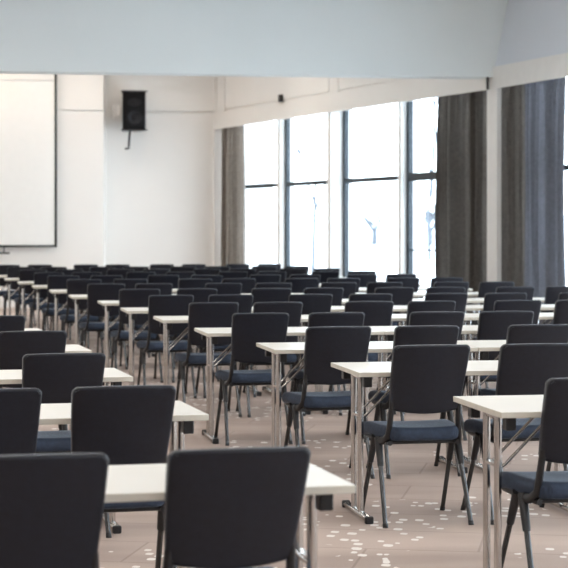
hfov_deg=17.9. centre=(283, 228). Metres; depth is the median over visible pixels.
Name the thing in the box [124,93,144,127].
grille
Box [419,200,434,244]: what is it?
bare tree
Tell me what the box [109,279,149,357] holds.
chair
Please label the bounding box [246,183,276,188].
window frame
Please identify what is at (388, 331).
folding table
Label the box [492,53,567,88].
wall
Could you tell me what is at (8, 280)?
folding table
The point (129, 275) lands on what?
chair
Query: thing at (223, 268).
chair
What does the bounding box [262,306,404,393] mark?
folding table
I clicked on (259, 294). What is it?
chair
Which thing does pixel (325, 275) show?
chair
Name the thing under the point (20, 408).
chair
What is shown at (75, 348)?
folding table
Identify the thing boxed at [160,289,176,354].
folding table
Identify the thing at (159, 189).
wall
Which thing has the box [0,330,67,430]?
chair
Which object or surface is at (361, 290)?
folding table
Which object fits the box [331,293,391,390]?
chair
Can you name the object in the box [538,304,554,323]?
folding table
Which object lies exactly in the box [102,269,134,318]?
chair
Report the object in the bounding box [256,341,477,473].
folding table
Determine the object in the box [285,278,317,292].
chair
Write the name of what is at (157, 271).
chair
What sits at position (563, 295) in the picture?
chair
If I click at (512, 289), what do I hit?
chair
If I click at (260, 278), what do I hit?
chair
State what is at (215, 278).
chair
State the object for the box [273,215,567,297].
snow
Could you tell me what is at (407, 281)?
chair
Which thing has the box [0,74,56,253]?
projection screen
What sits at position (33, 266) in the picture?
chair
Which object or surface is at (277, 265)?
chair
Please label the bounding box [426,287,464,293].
chair
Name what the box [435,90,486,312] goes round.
curtain
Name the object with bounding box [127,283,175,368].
chair
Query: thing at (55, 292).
folding table
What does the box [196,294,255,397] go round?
chair
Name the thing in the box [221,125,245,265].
curtain
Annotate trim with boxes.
[277,118,293,267]
[327,109,352,276]
[398,100,416,277]
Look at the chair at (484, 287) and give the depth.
18.91 m
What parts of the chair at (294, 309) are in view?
leg, leg, seat frame, backrest, seat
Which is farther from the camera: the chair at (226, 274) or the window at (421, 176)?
the window at (421, 176)
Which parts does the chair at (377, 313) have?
backrest, seat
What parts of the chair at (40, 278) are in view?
seat, backrest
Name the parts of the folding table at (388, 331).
leg, leg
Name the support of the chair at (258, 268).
on the floor
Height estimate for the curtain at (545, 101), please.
3.360 m
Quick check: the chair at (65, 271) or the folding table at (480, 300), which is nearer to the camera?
the folding table at (480, 300)
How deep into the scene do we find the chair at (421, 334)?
10.31 m
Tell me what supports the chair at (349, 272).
on the floor
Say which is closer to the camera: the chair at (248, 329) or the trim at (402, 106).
the chair at (248, 329)
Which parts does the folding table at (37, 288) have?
leg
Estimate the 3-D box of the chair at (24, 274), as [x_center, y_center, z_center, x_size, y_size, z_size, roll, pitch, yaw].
[-3.488,0.994,24.878,0.454,0.885,0.580,0,0,-13]
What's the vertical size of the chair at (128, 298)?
0.885 m
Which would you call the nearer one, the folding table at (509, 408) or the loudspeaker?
the folding table at (509, 408)
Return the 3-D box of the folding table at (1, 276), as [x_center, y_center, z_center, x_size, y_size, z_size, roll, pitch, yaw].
[-3.703,1.060,26.714,1.199,0.740,0.670,0,0,-10]
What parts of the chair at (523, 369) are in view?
leg, leg, seat, seat frame, backrest, leg, leg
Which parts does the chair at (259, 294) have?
backrest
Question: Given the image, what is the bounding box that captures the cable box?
[486,77,488,89]
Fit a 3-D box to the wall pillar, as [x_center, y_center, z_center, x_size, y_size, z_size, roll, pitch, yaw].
[2.784,-0.215,23.861,0.065,3.290,0.292,0,0,-21]
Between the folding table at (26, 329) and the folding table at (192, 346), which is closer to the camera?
the folding table at (26, 329)
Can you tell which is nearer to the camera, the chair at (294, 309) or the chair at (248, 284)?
the chair at (294, 309)
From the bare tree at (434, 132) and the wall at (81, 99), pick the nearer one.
the wall at (81, 99)
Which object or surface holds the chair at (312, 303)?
on the floor
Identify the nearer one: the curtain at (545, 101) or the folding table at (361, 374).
the folding table at (361, 374)
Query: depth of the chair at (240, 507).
4.70 m
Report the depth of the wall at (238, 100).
30.03 m
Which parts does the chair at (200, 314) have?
leg, leg, seat, seat frame, backrest, leg, leg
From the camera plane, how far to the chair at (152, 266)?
28.23 m
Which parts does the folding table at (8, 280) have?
leg, leg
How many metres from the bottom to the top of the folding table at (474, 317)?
0.740 m
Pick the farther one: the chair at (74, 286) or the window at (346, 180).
the window at (346, 180)
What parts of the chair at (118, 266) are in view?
backrest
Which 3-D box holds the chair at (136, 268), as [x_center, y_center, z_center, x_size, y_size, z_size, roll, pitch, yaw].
[-2.230,0.994,26.775,0.454,0.885,0.580,0,0,-12]
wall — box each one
[0,74,105,307]
[106,75,272,268]
[213,76,491,324]
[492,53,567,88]
[496,0,567,65]
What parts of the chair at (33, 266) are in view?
leg, backrest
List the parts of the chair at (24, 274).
seat, backrest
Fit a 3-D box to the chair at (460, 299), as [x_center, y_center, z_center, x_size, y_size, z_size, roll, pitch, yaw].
[1.349,0.994,15.758,0.454,0.885,0.580,0,0,-12]
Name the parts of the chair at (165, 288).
leg, seat, backrest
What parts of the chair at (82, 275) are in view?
leg, backrest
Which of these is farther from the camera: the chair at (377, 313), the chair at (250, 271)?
the chair at (250, 271)
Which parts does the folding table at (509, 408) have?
leg, leg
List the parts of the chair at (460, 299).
backrest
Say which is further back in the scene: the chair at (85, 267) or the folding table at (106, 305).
the chair at (85, 267)
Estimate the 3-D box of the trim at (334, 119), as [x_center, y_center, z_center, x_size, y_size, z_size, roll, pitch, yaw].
[0.902,-0.420,28.993,0.390,3.100,0.150,0,0,-23]
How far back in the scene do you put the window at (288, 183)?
31.09 m
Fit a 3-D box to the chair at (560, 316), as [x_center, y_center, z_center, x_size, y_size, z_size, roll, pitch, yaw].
[2.256,0.994,14.320,0.454,0.885,0.580,0,0,-12]
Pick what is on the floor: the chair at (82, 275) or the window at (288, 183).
the chair at (82, 275)
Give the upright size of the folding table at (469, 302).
0.740 m
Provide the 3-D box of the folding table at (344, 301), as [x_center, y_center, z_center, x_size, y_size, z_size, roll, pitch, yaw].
[0.036,1.060,17.342,1.199,0.740,0.670,0,0,-10]
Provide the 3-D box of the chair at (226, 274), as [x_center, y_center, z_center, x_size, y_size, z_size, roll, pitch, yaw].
[-0.712,0.994,23.701,0.454,0.885,0.580,0,0,-12]
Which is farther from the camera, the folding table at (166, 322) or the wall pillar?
the wall pillar
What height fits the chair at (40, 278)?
0.885 m
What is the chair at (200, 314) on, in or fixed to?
on the floor
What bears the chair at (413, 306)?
on the floor
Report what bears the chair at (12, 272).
on the floor
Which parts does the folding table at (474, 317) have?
leg, leg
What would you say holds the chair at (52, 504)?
on the floor
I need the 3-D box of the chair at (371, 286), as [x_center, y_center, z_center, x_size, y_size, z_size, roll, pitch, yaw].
[0.998,0.994,18.975,0.454,0.885,0.580,0,0,-12]
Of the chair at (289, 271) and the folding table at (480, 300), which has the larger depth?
the chair at (289, 271)
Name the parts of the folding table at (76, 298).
leg, leg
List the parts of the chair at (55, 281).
seat, backrest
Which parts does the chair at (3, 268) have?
seat, backrest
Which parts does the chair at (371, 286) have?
backrest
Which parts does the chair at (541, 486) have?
leg, leg, seat, seat frame, backrest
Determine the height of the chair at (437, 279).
0.885 m
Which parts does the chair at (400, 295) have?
backrest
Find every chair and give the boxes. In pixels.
[0,265,20,314]
[0,315,24,331]
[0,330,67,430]
[0,388,41,454]
[0,452,108,567]
[3,267,35,326]
[14,269,48,330]
[22,353,111,537]
[25,265,51,320]
[29,272,65,331]
[36,267,66,324]
[41,275,80,344]
[49,269,83,330]
[59,279,103,352]
[66,272,103,339]
[71,385,176,567]
[74,264,97,271]
[79,283,127,369]
[84,275,123,348]
[90,267,115,274]
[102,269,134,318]
[103,264,129,319]
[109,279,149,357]
[110,289,162,382]
[123,266,148,271]
[123,272,155,326]
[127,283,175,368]
[137,295,196,397]
[143,269,169,274]
[148,275,178,293]
[150,264,173,268]
[158,272,194,335]
[162,446,310,567]
[169,288,218,382]
[170,266,195,271]
[175,279,211,353]
[175,302,241,416]
[182,264,205,268]
[191,275,222,282]
[194,269,220,274]
[196,283,241,368]
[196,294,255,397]
[204,266,229,271]
[214,313,292,445]
[219,271,247,279]
[222,278,255,293]
[226,264,249,268]
[229,268,255,277]
[236,302,305,417]
[239,288,291,369]
[250,274,280,284]
[252,266,276,274]
[255,283,291,288]
[258,264,280,270]
[258,271,285,282]
[280,268,305,277]
[282,326,374,478]
[284,266,308,273]
[284,294,333,390]
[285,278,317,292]
[288,312,364,443]
[290,274,320,287]
[304,288,343,305]
[311,271,339,283]
[313,268,339,271]
[321,282,356,298]
[327,278,359,292]
[328,301,395,415]
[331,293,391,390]
[347,274,376,287]
[348,271,375,273]
[364,344,473,527]
[366,282,402,325]
[366,325,460,478]
[372,287,413,379]
[385,274,415,281]
[387,277,419,291]
[387,311,466,440]
[389,301,455,414]
[424,293,467,339]
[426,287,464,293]
[430,277,462,286]
[434,282,468,292]
[460,343,567,524]
[462,311,533,440]
[466,281,513,336]
[466,293,526,388]
[473,300,541,395]
[480,324,567,471]
[496,286,534,299]
[502,378,567,567]
[543,286,567,323]
[553,300,567,323]
[558,292,567,299]
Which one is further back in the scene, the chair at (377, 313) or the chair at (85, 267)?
the chair at (85, 267)
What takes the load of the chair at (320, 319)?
on the floor
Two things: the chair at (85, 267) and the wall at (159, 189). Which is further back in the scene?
the wall at (159, 189)
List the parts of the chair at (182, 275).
backrest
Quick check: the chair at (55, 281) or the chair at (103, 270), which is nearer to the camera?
the chair at (55, 281)
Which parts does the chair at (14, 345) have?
backrest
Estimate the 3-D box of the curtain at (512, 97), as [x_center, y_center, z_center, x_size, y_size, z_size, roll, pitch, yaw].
[3.041,-0.270,23.671,0.147,3.360,0.880,0,0,-20]
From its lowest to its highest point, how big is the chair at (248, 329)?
0.885 m
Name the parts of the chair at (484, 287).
backrest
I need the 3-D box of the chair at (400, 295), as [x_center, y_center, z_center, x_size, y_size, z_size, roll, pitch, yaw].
[0.998,0.994,17.309,0.454,0.885,0.580,0,0,-12]
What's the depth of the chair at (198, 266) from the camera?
28.34 m
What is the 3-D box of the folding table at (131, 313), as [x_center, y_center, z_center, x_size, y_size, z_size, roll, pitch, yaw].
[-0.786,1.060,15.574,1.199,0.740,0.670,0,0,-10]
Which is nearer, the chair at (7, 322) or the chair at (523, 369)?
the chair at (523, 369)
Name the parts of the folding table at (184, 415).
leg, leg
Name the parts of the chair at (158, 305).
leg, leg, seat, seat frame, backrest, leg, leg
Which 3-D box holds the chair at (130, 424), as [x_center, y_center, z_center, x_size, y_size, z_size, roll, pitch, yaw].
[-0.640,1.001,6.759,0.454,0.870,0.580,0,0,-14]
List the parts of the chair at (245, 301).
leg, leg, seat, seat frame, backrest, leg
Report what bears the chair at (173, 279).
on the floor
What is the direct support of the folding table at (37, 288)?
on the floor
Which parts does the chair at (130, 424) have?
backrest, seat frame, seat, leg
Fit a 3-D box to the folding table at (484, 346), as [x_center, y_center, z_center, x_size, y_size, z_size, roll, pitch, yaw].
[1.665,1.060,10.911,1.199,0.740,0.670,0,0,-10]
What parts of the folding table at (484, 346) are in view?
leg, leg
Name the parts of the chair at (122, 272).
backrest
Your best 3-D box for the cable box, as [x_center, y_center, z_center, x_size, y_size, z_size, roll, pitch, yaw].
[2.703,-1.935,23.898,0.036,0.170,0.040,0,0,0]
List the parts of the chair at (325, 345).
leg, leg, seat, seat frame, backrest, leg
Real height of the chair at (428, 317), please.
0.885 m
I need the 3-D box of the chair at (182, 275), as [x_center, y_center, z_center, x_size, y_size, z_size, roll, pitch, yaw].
[-1.394,0.994,23.577,0.454,0.885,0.580,0,0,-13]
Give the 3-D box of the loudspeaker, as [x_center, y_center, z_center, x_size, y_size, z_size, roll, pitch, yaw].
[-2.842,-1.997,33.051,0.497,1.054,0.644,0,0,-23]
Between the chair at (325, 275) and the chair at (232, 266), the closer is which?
the chair at (325, 275)
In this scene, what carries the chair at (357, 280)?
on the floor
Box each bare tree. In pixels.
[294,107,369,271]
[359,205,389,244]
[417,97,437,260]
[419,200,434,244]
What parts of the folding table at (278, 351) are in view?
leg, leg, leg, leg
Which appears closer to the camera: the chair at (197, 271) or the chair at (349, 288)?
the chair at (349, 288)
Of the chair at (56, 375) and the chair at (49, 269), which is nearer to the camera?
the chair at (56, 375)
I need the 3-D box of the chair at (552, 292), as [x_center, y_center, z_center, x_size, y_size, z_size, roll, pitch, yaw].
[2.660,0.994,17.616,0.454,0.885,0.580,0,0,-13]
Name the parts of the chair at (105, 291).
seat, seat frame, backrest, leg, leg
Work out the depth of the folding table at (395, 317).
14.07 m
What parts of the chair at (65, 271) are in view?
backrest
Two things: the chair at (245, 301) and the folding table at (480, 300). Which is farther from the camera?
the folding table at (480, 300)
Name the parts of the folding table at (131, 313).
leg, leg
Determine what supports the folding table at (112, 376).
on the floor
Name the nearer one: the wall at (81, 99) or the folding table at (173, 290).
the folding table at (173, 290)
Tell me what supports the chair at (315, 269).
on the floor
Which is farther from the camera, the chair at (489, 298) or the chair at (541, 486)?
the chair at (489, 298)
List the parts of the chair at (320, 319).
seat, leg, backrest, leg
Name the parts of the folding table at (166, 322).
leg, leg, leg, leg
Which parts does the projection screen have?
pull handle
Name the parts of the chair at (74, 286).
seat, seat frame, backrest, leg, leg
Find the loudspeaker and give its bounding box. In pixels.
[112,90,147,149]
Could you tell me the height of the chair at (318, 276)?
0.885 m
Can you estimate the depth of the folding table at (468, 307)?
15.83 m
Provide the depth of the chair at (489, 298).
15.59 m
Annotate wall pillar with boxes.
[487,88,500,281]
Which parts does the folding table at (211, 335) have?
leg, leg, leg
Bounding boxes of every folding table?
[0,275,72,325]
[0,368,132,533]
[4,278,18,314]
[17,281,104,337]
[24,328,42,330]
[32,285,127,346]
[39,400,208,567]
[49,289,154,356]
[65,344,91,429]
[69,294,181,364]
[97,300,221,375]
[104,463,355,567]
[120,307,261,395]
[153,315,310,414]
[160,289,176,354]
[191,293,294,367]
[194,327,383,443]
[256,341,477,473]
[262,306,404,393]
[295,293,417,296]
[305,314,469,413]
[331,360,567,523]
[341,299,348,305]
[345,298,477,312]
[358,288,365,292]
[363,287,472,290]
[369,325,477,420]
[393,305,482,325]
[413,292,477,297]
[453,395,543,567]
[457,340,505,470]
[461,313,553,407]
[466,297,544,360]
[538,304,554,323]
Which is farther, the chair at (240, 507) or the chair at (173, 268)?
the chair at (173, 268)
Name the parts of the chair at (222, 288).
backrest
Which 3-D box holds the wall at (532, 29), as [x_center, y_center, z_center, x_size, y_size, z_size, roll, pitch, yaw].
[7.774,-2.710,10.771,0.560,1.120,29.101,0,0,-20]
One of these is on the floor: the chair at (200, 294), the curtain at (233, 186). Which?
the chair at (200, 294)
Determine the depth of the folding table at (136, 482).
4.96 m
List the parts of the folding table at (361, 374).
leg, leg, leg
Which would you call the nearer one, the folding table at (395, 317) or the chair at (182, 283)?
the folding table at (395, 317)
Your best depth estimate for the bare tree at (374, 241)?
94.73 m
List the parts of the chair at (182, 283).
backrest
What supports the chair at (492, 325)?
on the floor
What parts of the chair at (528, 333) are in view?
seat, backrest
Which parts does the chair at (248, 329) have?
leg, leg, seat, seat frame, backrest, leg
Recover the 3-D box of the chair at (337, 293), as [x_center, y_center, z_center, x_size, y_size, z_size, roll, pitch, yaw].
[0.324,0.994,17.194,0.454,0.885,0.580,0,0,-12]
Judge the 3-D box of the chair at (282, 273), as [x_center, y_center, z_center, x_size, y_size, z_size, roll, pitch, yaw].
[-0.208,0.994,23.782,0.454,0.885,0.580,0,0,-12]
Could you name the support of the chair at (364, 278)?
on the floor
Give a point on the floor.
(418, 534)
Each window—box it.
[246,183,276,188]
[285,119,326,265]
[343,110,397,276]
[407,101,435,273]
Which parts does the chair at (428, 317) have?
leg, backrest, leg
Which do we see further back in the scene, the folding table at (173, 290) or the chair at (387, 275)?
the chair at (387, 275)
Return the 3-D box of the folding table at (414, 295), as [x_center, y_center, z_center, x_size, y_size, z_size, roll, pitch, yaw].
[0.754,1.060,19.127,1.199,0.740,0.670,0,0,-10]
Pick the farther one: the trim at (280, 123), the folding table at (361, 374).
the trim at (280, 123)
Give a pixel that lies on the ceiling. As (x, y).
(418, 39)
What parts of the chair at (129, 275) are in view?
backrest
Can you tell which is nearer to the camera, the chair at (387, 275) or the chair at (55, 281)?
the chair at (55, 281)
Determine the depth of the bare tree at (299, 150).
60.03 m
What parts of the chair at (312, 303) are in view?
backrest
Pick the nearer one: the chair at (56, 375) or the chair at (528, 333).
the chair at (56, 375)
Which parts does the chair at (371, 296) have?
backrest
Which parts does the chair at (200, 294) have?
leg, backrest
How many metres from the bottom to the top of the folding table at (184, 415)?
0.740 m
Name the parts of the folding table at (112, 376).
leg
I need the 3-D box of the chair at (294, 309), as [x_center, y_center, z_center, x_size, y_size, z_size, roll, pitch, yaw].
[-0.098,0.994,13.893,0.454,0.885,0.580,0,0,-13]
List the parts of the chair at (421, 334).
seat, leg, backrest, leg, leg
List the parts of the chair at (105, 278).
leg, backrest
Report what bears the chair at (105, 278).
on the floor
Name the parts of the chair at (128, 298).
leg, leg, seat, seat frame, backrest, leg, leg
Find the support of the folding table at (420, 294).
on the floor
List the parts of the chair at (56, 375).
seat frame, seat, backrest, leg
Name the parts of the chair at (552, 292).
backrest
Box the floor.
[0,308,567,567]
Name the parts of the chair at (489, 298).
backrest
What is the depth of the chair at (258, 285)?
18.48 m
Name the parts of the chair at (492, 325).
seat, seat frame, backrest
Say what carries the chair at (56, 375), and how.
on the floor
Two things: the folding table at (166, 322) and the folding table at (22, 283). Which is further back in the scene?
the folding table at (22, 283)
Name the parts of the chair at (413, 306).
backrest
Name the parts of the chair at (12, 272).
seat, backrest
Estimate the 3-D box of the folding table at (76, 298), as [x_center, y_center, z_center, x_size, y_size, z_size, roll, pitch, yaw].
[-1.616,1.060,18.701,1.199,0.740,0.670,0,0,-10]
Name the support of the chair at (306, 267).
on the floor
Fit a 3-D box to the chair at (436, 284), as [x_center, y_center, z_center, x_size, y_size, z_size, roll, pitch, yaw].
[1.703,0.994,19.104,0.454,0.885,0.580,0,0,-13]
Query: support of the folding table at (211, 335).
on the floor
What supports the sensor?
attached to the wall at (238, 100)
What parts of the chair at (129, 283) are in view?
leg, backrest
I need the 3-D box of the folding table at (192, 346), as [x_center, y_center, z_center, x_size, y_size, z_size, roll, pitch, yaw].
[-0.431,1.060,18.914,1.199,0.740,0.670,0,0,-10]
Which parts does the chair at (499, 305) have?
backrest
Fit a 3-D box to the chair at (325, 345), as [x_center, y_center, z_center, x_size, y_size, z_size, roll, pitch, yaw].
[0.256,0.994,10.452,0.454,0.885,0.580,0,0,-13]
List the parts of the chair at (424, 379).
leg, leg, seat, seat frame, backrest, leg, leg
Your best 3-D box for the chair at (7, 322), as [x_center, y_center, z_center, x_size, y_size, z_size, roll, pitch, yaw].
[-1.945,1.001,12.038,0.454,0.870,0.580,0,0,-14]
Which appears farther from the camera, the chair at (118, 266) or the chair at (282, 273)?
the chair at (118, 266)
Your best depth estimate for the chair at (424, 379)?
8.67 m
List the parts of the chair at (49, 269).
backrest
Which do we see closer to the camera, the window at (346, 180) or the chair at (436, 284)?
the chair at (436, 284)
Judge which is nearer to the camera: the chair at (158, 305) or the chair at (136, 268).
the chair at (158, 305)
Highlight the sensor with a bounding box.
[278,94,282,101]
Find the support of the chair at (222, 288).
on the floor
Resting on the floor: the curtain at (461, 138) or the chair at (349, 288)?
the chair at (349, 288)
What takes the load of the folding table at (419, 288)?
on the floor
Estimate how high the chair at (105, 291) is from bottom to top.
0.885 m
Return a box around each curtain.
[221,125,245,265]
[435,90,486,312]
[501,84,524,285]
[524,77,565,323]
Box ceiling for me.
[0,0,507,78]
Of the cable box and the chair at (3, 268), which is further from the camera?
the chair at (3, 268)

